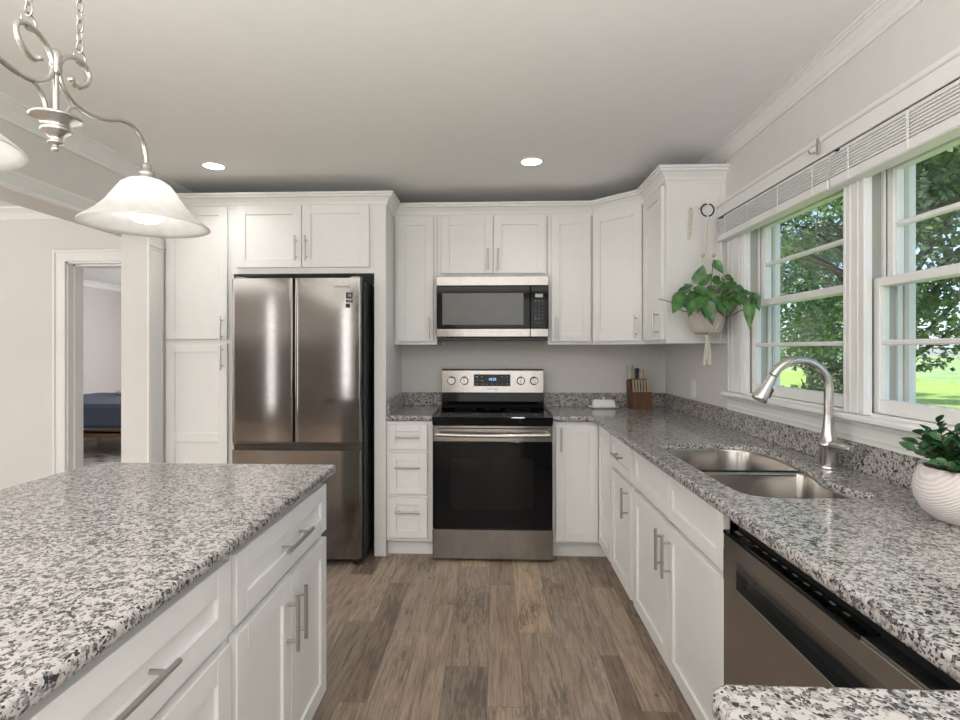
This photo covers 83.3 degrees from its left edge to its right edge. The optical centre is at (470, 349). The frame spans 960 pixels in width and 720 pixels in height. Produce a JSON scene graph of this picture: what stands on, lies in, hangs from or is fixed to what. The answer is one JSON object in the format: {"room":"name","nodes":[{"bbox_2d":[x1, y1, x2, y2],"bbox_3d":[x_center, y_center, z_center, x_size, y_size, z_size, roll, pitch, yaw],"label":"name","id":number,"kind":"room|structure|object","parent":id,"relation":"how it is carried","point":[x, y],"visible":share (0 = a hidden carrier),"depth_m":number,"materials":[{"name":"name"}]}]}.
{"room":"kitchen","nodes":[
{"label":"kitchen","id":0,"kind":"room"},
{"bbox_2d":[0,119,125,236],"bbox_3d":[-2.256,-0.916,0.634,0.220,0.378,7.080,0,0,2],"label":"header beam","id":1,"kind":"structure","parent":0,"point":[67,170],"depth_m":2.72,"materials":[{"name":"grey paint"}]},
{"bbox_2d":[83,286,120,393],"bbox_3d":[-3.899,0.115,7.323,5.600,2.440,5.890,0,0,2],"label":"wall","id":2,"kind":"structure","parent":0,"point":[101,307],"depth_m":8.97,"materials":[{"name":"beige paint"}]},
{"bbox_2d":[83,280,120,291],"bbox_3d":[-3.701,-1.062,7.265,5.000,0.085,5.790,0,0,2],"label":"trim","id":3,"kind":"structure","parent":2,"relation":"attached to","point":[85,282],"depth_m":8.93,"materials":[{"name":"white paint"}]},
{"bbox_2d":[121,234,162,462],"bbox_3d":[-2.097,0.115,3.780,0.165,2.440,0.780,0,0,2],"label":"wall","id":4,"kind":"structure","parent":0,"point":[133,248],"depth_m":3.39,"materials":[{"name":"grey paint"}]},
{"bbox_2d":[0,170,97,211],"bbox_3d":[-2.144,-0.764,0.237,0.036,0.082,6.296,0,0,2],"label":"trim","id":5,"kind":"structure","parent":4,"relation":"attached to","point":[10,179],"depth_m":2.58,"materials":[{"name":"white paint"}]},
{"bbox_2d":[0,91,193,192],"bbox_3d":[-2.110,-1.062,0.628,0.072,0.085,7.080,0,0,2],"label":"trim","id":6,"kind":"structure","parent":4,"relation":"attached to","point":[12,110],"depth_m":2.82,"materials":[{"name":"white paint"}]},
{"bbox_2d":[147,237,165,462],"bbox_3d":[-2.016,0.307,3.464,0.024,2.056,0.162,0,0,2],"label":"trim","id":7,"kind":"structure","parent":4,"relation":"attached to","point":[155,246],"depth_m":3.45,"materials":[{"name":"white paint"}]},
{"bbox_2d":[0,219,665,489],"bbox_3d":[-2.158,0.115,4.238,7.535,2.440,0.130,0,0,2],"label":"wall","id":8,"kind":"structure","parent":0,"point":[26,246],"depth_m":4.22,"materials":[{"name":"grey paint"}]},
{"bbox_2d":[0,206,59,219],"bbox_3d":[-4.046,-1.062,4.216,3.765,0.085,0.072,0,0,2],"label":"trim","id":9,"kind":"structure","parent":8,"relation":"attached to","point":[14,212],"depth_m":4.21,"materials":[{"name":"white paint"}]},
{"bbox_2d":[52,249,120,474],"bbox_3d":[-2.773,0.278,4.254,0.955,2.115,0.160,0,0,2],"label":"door frame","id":10,"kind":"structure","parent":8,"relation":"in","point":[67,265],"depth_m":4.21,"materials":[{"name":"white paint"}]},
{"bbox_2d":[231,204,373,284],"bbox_3d":[-1.084,-0.724,3.789,0.944,0.454,0.672,0,0,2],"label":"upper cabinet","id":11,"kind":"object","parent":8,"relation":"attached to","point":[272,241],"visible":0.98,"depth_m":3.50,"materials":[{"name":"white wood"}]},
{"bbox_2d":[394,217,441,344],"bbox_3d":[-0.377,-0.490,3.903,0.300,0.906,0.387,0,0,2],"label":"upper cabinet","id":12,"kind":"object","parent":8,"relation":"attached to","point":[415,238],"visible":0.99,"depth_m":3.75,"materials":[{"name":"white wood"}]},
{"bbox_2d":[437,216,546,275],"bbox_3d":[0.155,-0.725,3.881,0.762,0.436,0.387,0,0,2],"label":"upper cabinet","id":13,"kind":"object","parent":8,"relation":"attached to","point":[499,245],"visible":0.96,"depth_m":3.73,"materials":[{"name":"white wood"}]},
{"bbox_2d":[436,276,548,340],"bbox_3d":[0.156,-0.285,3.867,0.762,0.436,0.399,0,0,2],"label":"microwave","id":14,"kind":"object","parent":13,"relation":"attached to","point":[468,308],"visible":1,"depth_m":3.67,"materials":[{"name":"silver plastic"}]},
{"bbox_2d":[543,216,592,344],"bbox_3d":[0.692,-0.490,3.858,0.309,0.906,0.387,0,0,2],"label":"upper cabinet","id":15,"kind":"object","parent":8,"relation":"attached to","point":[569,238],"visible":0.98,"depth_m":3.71,"materials":[{"name":"white wood"}]},
{"bbox_2d":[83,438,695,719],"bbox_3d":[-2.633,1.395,3.663,8.435,0.120,13.100,0,0,2],"label":"floor","id":16,"kind":"structure","parent":0,"point":[409,636],"depth_m":2.46,"materials":[{"name":"brown wood"}]},
{"bbox_2d":[83,451,120,465],"bbox_3d":[-4.405,1.329,5.988,3.300,0.012,2.100,0,0,2],"label":"area rug","id":17,"kind":"object","parent":16,"relation":"on","point":[89,457],"visible":0.02,"depth_m":6.65,"materials":[{"name":"grey fabric"}]},
{"bbox_2d":[83,393,120,437],"bbox_3d":[-5.024,0.997,7.605,1.830,0.653,1.840,0,0,2],"label":"bed","id":18,"kind":"object","parent":17,"relation":"on","point":[101,411],"visible":0.2,"depth_m":6.69,"materials":[{"name":"blue fabric"}]},
{"bbox_2d":[16,558,230,719],"bbox_3d":[-0.861,0.901,0.884,0.677,0.868,0.746,0,0,2],"label":"base cabinet","id":19,"kind":"object","parent":16,"relation":"on","point":[175,664],"visible":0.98,"depth_m":1.00,"materials":[{"name":"white wood"}]},
{"bbox_2d":[0,463,335,719],"bbox_3d":[-0.985,0.444,1.177,0.914,0.046,1.670,0,0,2],"label":"countertop","id":20,"kind":"structure","parent":19,"relation":"on","point":[89,553],"depth_m":1.18,"materials":[{"name":"stone"}]},
{"bbox_2d":[163,207,230,463],"bbox_3d":[-1.784,0.192,3.819,0.457,2.286,0.672,0,0,2],"label":"pantry cabinet","id":21,"kind":"object","parent":16,"relation":"on","point":[197,271],"visible":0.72,"depth_m":3.53,"materials":[{"name":"white wood"}]},
{"bbox_2d":[231,274,241,463],"bbox_3d":[-1.545,0.419,3.839,0.016,1.832,0.613,0,0,2],"label":"panel","id":22,"kind":"object","parent":16,"relation":"on","point":[233,276],"visible":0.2,"depth_m":3.53,"materials":[{"name":"white wood"}]},
{"bbox_2d":[225,483,325,719],"bbox_3d":[-0.831,0.901,1.607,0.677,0.868,0.698,0,0,2],"label":"base cabinet","id":23,"kind":"object","parent":16,"relation":"on","point":[277,636],"visible":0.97,"depth_m":1.53,"materials":[{"name":"white wood"}]},
{"bbox_2d":[232,276,373,563],"bbox_3d":[-1.064,0.439,3.713,0.826,1.792,0.748,0,0,2],"label":"refrigerator","id":24,"kind":"object","parent":16,"relation":"on","point":[303,348],"visible":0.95,"depth_m":3.34,"materials":[{"name":"silver metal"}]},
{"bbox_2d":[374,207,401,555],"bbox_3d":[-0.573,0.192,3.800,0.076,2.286,0.615,0,0,2],"label":"end panel","id":25,"kind":"object","parent":16,"relation":"on","point":[387,355],"visible":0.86,"depth_m":3.49,"materials":[{"name":"white wood"}]},
{"bbox_2d":[387,421,432,553],"bbox_3d":[-0.383,0.897,3.763,0.300,0.876,0.667,0,0,2],"label":"base cabinet","id":26,"kind":"object","parent":16,"relation":"on","point":[409,443],"visible":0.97,"depth_m":3.47,"materials":[{"name":"white wood"}]},
{"bbox_2d":[386,392,441,420],"bbox_3d":[-0.383,0.387,3.782,0.301,0.136,0.635,0,0,2],"label":"countertop","id":27,"kind":"structure","parent":26,"relation":"on","point":[404,406],"depth_m":3.82,"materials":[{"name":"stone"}]},
{"bbox_2d":[432,369,552,559],"bbox_3d":[0.149,0.738,3.690,0.756,1.194,0.725,0,0,2],"label":"range","id":28,"kind":"object","parent":16,"relation":"on","point":[493,445],"visible":1,"depth_m":3.40,"materials":[{"name":"black metal"}]},
{"bbox_2d":[432,407,552,425],"bbox_3d":[0.149,0.448,3.680,0.756,0.051,0.594,0,0,2],"label":"cooktop","id":29,"kind":"object","parent":28,"relation":"in","point":[446,416],"depth_m":3.43,"materials":[{"name":"black glass"}]},
{"bbox_2d":[552,422,613,561],"bbox_3d":[0.979,0.897,3.553,0.904,0.876,0.974,0,0,2],"label":"base cabinet","id":30,"kind":"object","parent":16,"relation":"on","point":[582,465],"visible":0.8,"depth_m":3.43,"materials":[{"name":"white wood"}]},
{"bbox_2d":[544,392,959,719],"bbox_3d":[0.861,0.387,2.030,1.015,0.136,4.029,0,0,2],"label":"countertop","id":31,"kind":"structure","parent":30,"relation":"on","point":[897,564],"depth_m":1.26,"materials":[{"name":"stone"}]},
{"bbox_2d":[588,397,618,408],"bbox_3d":[0.964,0.381,3.918,0.218,0.080,0.128,0,0,2],"label":"butter dish","id":32,"kind":"object","parent":31,"relation":"on","point":[602,403],"visible":1,"depth_m":3.88,"materials":[{"name":"white ceramic"}]},
{"bbox_2d":[588,405,618,408],"bbox_3d":[0.964,0.414,3.918,0.218,0.014,0.128,0,0,2],"label":"tray","id":33,"kind":"object","parent":31,"relation":"on","point":[592,406],"depth_m":3.88,"materials":[{"name":"white ceramic"}]},
{"bbox_2d":[626,379,651,409],"bbox_3d":[1.213,0.315,3.893,0.132,0.212,0.170,0,0,-2],"label":"knife block","id":34,"kind":"object","parent":31,"relation":"on","point":[635,400],"visible":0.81,"depth_m":3.82,"materials":[{"name":"brown wood"}]},
{"bbox_2d":[628,364,632,378],"bbox_3d":[1.170,0.205,3.949,0.041,0.202,0.053,0,0,2],"label":"knife","id":35,"kind":"object","parent":34,"relation":"in","point":[630,366],"visible":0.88,"depth_m":3.95,"materials":[{"name":"beige plastic"}]},
{"bbox_2d":[635,368,638,378],"bbox_3d":[1.215,0.219,3.950,0.031,0.175,0.052,0,0,30],"label":"knife","id":36,"kind":"object","parent":34,"relation":"in","point":[636,369],"visible":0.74,"depth_m":3.95,"materials":[{"name":"black plastic"}]},
{"bbox_2d":[640,370,643,378],"bbox_3d":[1.257,0.225,3.951,0.029,0.163,0.044,0,0,2],"label":"knife","id":37,"kind":"object","parent":34,"relation":"in","point":[641,371],"visible":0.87,"depth_m":3.95,"materials":[{"name":"beige plastic"}]},
{"bbox_2d":[665,449,859,498],"bbox_3d":[1.023,0.551,1.978,0.415,0.221,0.877,0,0,2],"label":"double sink","id":38,"kind":"object","parent":31,"relation":"in","point":[743,471],"visible":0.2,"depth_m":1.94,"materials":[{"name":"silver metal"}]},
{"bbox_2d":[752,356,854,469],"bbox_3d":[1.158,0.221,1.883,0.300,0.400,0.159,0,0,2],"label":"kitchen faucet","id":39,"kind":"object","parent":31,"relation":"on","point":[828,444],"visible":1,"depth_m":1.91,"materials":[{"name":"silver metal"}]},
{"bbox_2d":[898,415,959,525],"bbox_3d":[1.213,0.289,1.309,0.300,0.264,0.239,0,0,2],"label":"potted plant","id":40,"kind":"object","parent":31,"relation":"on","point":[935,484],"visible":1,"depth_m":1.31,"materials":[{"name":"green plant"}]},
{"bbox_2d":[610,435,636,600],"bbox_3d":[1.074,0.897,2.825,0.652,0.876,0.472,0,0,2],"label":"base cabinet","id":41,"kind":"object","parent":16,"relation":"on","point":[622,487],"visible":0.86,"depth_m":2.80,"materials":[{"name":"white wood"}]},
{"bbox_2d":[633,450,737,719],"bbox_3d":[1.043,0.897,2.066,0.652,0.876,1.045,0,0,2],"label":"base cabinet","id":42,"kind":"object","parent":16,"relation":"on","point":[678,537],"visible":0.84,"depth_m":1.94,"materials":[{"name":"white wood"}]},
{"bbox_2d":[723,525,959,689],"bbox_3d":[1.003,0.917,1.108,0.597,0.835,0.858,0,0,2],"label":"dishwasher","id":43,"kind":"object","parent":16,"relation":"on","point":[783,627],"visible":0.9,"depth_m":1.19,"materials":[{"name":"silver metal"}]},
{"bbox_2d":[0,0,876,285],"bbox_3d":[-2.633,-1.180,3.663,8.435,0.150,13.100,0,0,2],"label":"ceiling","id":44,"kind":"structure","parent":0,"point":[421,101],"depth_m":2.25,"materials":[{"name":"white paint"}]},
{"bbox_2d":[0,0,210,237],"bbox_3d":[-0.988,-0.738,1.285,0.348,0.735,1.021,0,0,2],"label":"chandelier","id":45,"kind":"object","parent":44,"relation":"hanging from","point":[142,204],"visible":1,"depth_m":1.47,"materials":[{"name":"white glass"}]},
{"bbox_2d":[199,161,228,170],"bbox_3d":[-1.542,-1.103,3.242,0.164,0.004,0.164,0,0,2],"label":"recessed light","id":46,"kind":"object","parent":44,"relation":"in","point":[209,165],"visible":1,"depth_m":3.24,"materials":[{"name":"white plastic"}]},
{"bbox_2d":[517,157,544,166],"bbox_3d":[0.357,-1.103,3.166,0.164,0.004,0.164,0,0,2],"label":"recessed light","id":47,"kind":"object","parent":44,"relation":"in","point":[527,161],"visible":1,"depth_m":3.16,"materials":[{"name":"white plastic"}]},
{"bbox_2d":[666,0,959,407],"bbox_3d":[1.381,0.115,0.483,0.150,2.440,7.080,0,0,2],"label":"wall","id":48,"kind":"structure","parent":0,"point":[930,31],"depth_m":2.08,"materials":[{"name":"grey paint"}]},
{"bbox_2d":[176,164,729,217],"bbox_3d":[-0.294,-0.969,3.396,3.439,0.088,0.778,0,0,2],"label":"trim","id":49,"kind":"structure","parent":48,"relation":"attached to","point":[662,175],"depth_m":3.50,"materials":[{"name":"white wood"}]},
{"bbox_2d":[593,205,683,344],"bbox_3d":[1.138,-0.490,3.725,0.601,0.906,0.617,0,0,2],"label":"upper cabinet","id":50,"kind":"object","parent":48,"relation":"attached to","point":[617,234],"visible":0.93,"depth_m":3.56,"materials":[{"name":"white wood"}]},
{"bbox_2d":[643,183,720,343],"bbox_3d":[1.228,-0.490,3.213,0.377,0.906,0.422,0,0,2],"label":"upper cabinet","id":51,"kind":"object","parent":48,"relation":"attached to","point":[670,259],"visible":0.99,"depth_m":3.01,"materials":[{"name":"white wood"}]},
{"bbox_2d":[687,206,692,238],"bbox_3d":[1.216,-0.706,2.994,0.034,0.183,0.016,0,0,2],"label":"strand","id":52,"kind":"object","parent":51,"relation":"hanging from","point":[690,212],"visible":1,"depth_m":2.99,"materials":[{"name":"beige fabric"}]},
{"bbox_2d":[691,379,695,397],"bbox_3d":[1.426,0.247,3.459,0.008,0.116,0.074,0,0,2],"label":"wall outlet","id":53,"kind":"object","parent":48,"relation":"attached to","point":[693,382],"visible":1,"depth_m":3.45,"materials":[{"name":"white plastic"}]},
{"bbox_2d":[690,201,727,366],"bbox_3d":[1.266,-0.361,2.876,0.194,0.899,0.193,0,0,-43],"label":"macrame plant hanger","id":54,"kind":"object","parent":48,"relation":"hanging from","point":[707,351],"visible":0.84,"depth_m":2.88,"materials":[{"name":"fabric"}]},
{"bbox_2d":[689,300,726,333],"bbox_3d":[1.266,-0.174,2.885,0.198,0.168,0.198,0,0,2],"label":"pot","id":55,"kind":"object","parent":54,"relation":"in","point":[698,325],"depth_m":2.82,"materials":[{"name":"beige ceramic"}]},
{"bbox_2d":[660,260,760,333],"bbox_3d":[1.267,-0.281,2.790,0.476,0.382,0.342,0,0,40],"label":"pothos","id":56,"kind":"object","parent":54,"relation":"in","point":[713,311],"visible":0.99,"depth_m":2.79,"materials":[{"name":"plant"}]},
{"bbox_2d":[720,183,725,342],"bbox_3d":[1.397,-0.480,2.988,0.026,0.886,0.014,0,0,2],"label":"trim","id":57,"kind":"structure","parent":48,"relation":"attached to","point":[722,185],"depth_m":2.98,"materials":[{"name":"white wood"}]},
{"bbox_2d":[544,392,927,488],"bbox_3d":[0.918,0.370,2.033,0.902,0.102,4.019,0,0,2],"label":"backsplash","id":58,"kind":"structure","parent":48,"relation":"attached to","point":[891,466],"depth_m":2.41,"materials":[{"name":"stone"}]},
{"bbox_2d":[747,190,842,410],"bbox_3d":[1.457,-0.215,2.334,0.160,0.900,0.815,0,0,2],"label":"window","id":59,"kind":"structure","parent":48,"relation":"in","point":[763,243],"depth_m":2.68,"materials":[{"name":"white paint"}]},
{"bbox_2d":[718,151,842,241],"bbox_3d":[1.346,-0.654,2.440,0.075,0.142,0.963,0,0,2],"label":"window blind","id":60,"kind":"object","parent":59,"relation":"attached to","point":[810,185],"visible":0.91,"depth_m":2.29,"materials":[{"name":"white plastic"}]},
{"bbox_2d":[727,176,871,414],"bbox_3d":[1.351,-0.255,1.907,0.028,0.951,1.993,0,0,2],"label":"trim","id":61,"kind":"structure","parent":48,"relation":"attached to","point":[857,197],"depth_m":1.90,"materials":[{"name":"white paint"}]},
{"bbox_2d":[698,0,923,163],"bbox_3d":[1.270,-1.074,0.488,0.072,0.062,7.080,0,0,2],"label":"trim","id":62,"kind":"structure","parent":48,"relation":"attached to","point":[882,15],"depth_m":2.07,"materials":[{"name":"white paint"}]},
{"bbox_2d":[807,138,819,154],"bbox_3d":[1.296,-0.770,2.043,0.040,0.061,0.015,0,0,2],"label":"curtain bracket","id":63,"kind":"object","parent":48,"relation":"attached to","point":[817,152],"visible":1,"depth_m":2.04,"materials":[{"name":"silver metal"}]},
{"bbox_2d":[726,396,929,459],"bbox_3d":[1.352,0.290,1.913,0.028,0.090,2.015,0,0,2],"label":"trim","id":64,"kind":"structure","parent":48,"relation":"attached to","point":[880,437],"depth_m":1.98,"materials":[{"name":"white paint"}]},
{"bbox_2d":[716,46,959,218],"bbox_3d":[1.338,-0.766,1.919,0.055,0.078,2.145,0,0,2],"label":"trim","id":65,"kind":"structure","parent":48,"relation":"attached to","point":[945,71],"depth_m":1.82,"materials":[{"name":"white paint"}]},
{"bbox_2d":[721,391,959,436],"bbox_3d":[1.340,0.234,1.896,0.070,0.022,2.040,0,0,2],"label":"trim","id":66,"kind":"structure","parent":48,"relation":"attached to","point":[908,427],"depth_m":1.89,"materials":[{"name":"white paint"}]},
{"bbox_2d":[869,136,959,429],"bbox_3d":[1.421,-0.215,1.470,0.160,0.900,0.806,0,0,2],"label":"window","id":67,"kind":"structure","parent":48,"relation":"in","point":[895,276],"depth_m":1.82,"materials":[{"name":"white paint"}]},
{"bbox_2d":[830,79,959,187],"bbox_3d":[1.304,-0.654,1.439,0.075,0.142,1.023,0,0,2],"label":"window blind","id":68,"kind":"object","parent":67,"relation":"attached to","point":[934,121],"visible":1,"depth_m":1.62,"materials":[{"name":"white plastic"}]},
{"label":"outside","id":69,"kind":"structure","parent":0,"visible":0},
{"bbox_2d":[780,356,959,384],"bbox_3d":[90.831,1.945,66.285,124.000,0.420,180.000,0,0,2],"label":"crop field","id":70,"kind":"structure","parent":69,"point":[937,375],"depth_m":41.64,"materials":[{"name":"green plant"}]},
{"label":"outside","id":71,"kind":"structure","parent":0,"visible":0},
{"bbox_2d":[780,372,959,408],"bbox_3d":[14.860,2.055,25.405,24.415,0.200,68.000,0,0,2],"label":"lawn","id":72,"kind":"structure","parent":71,"point":[945,395],"depth_m":26.07,"materials":[{"name":"green plant"}]},
{"bbox_2d":[780,335,842,393],"bbox_3d":[8.985,0.738,13.852,2.338,2.457,1.875,0,0,2],"label":"bush","id":73,"kind":"object","parent":72,"relation":"on","point":[835,369],"visible":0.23,"depth_m":13.65,"materials":[{"name":"green plant"}]},
{"bbox_2d":[780,145,959,371],"bbox_3d":[7.687,-2.031,9.118,8.066,8.216,8.765,0,0,-34],"label":"tree","id":74,"kind":"object","parent":72,"relation":"on","point":[940,169],"visible":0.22,"depth_m":8.97,"materials":[{"name":"green plant"}]},
{"bbox_2d":[780,181,959,389],"bbox_3d":[12.492,-2.236,20.117,9.183,8.619,8.787,0,0,20],"label":"tree","id":75,"kind":"object","parent":72,"relation":"on","point":[837,350],"visible":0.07,"depth_m":18.67,"materials":[{"name":"green plant"}]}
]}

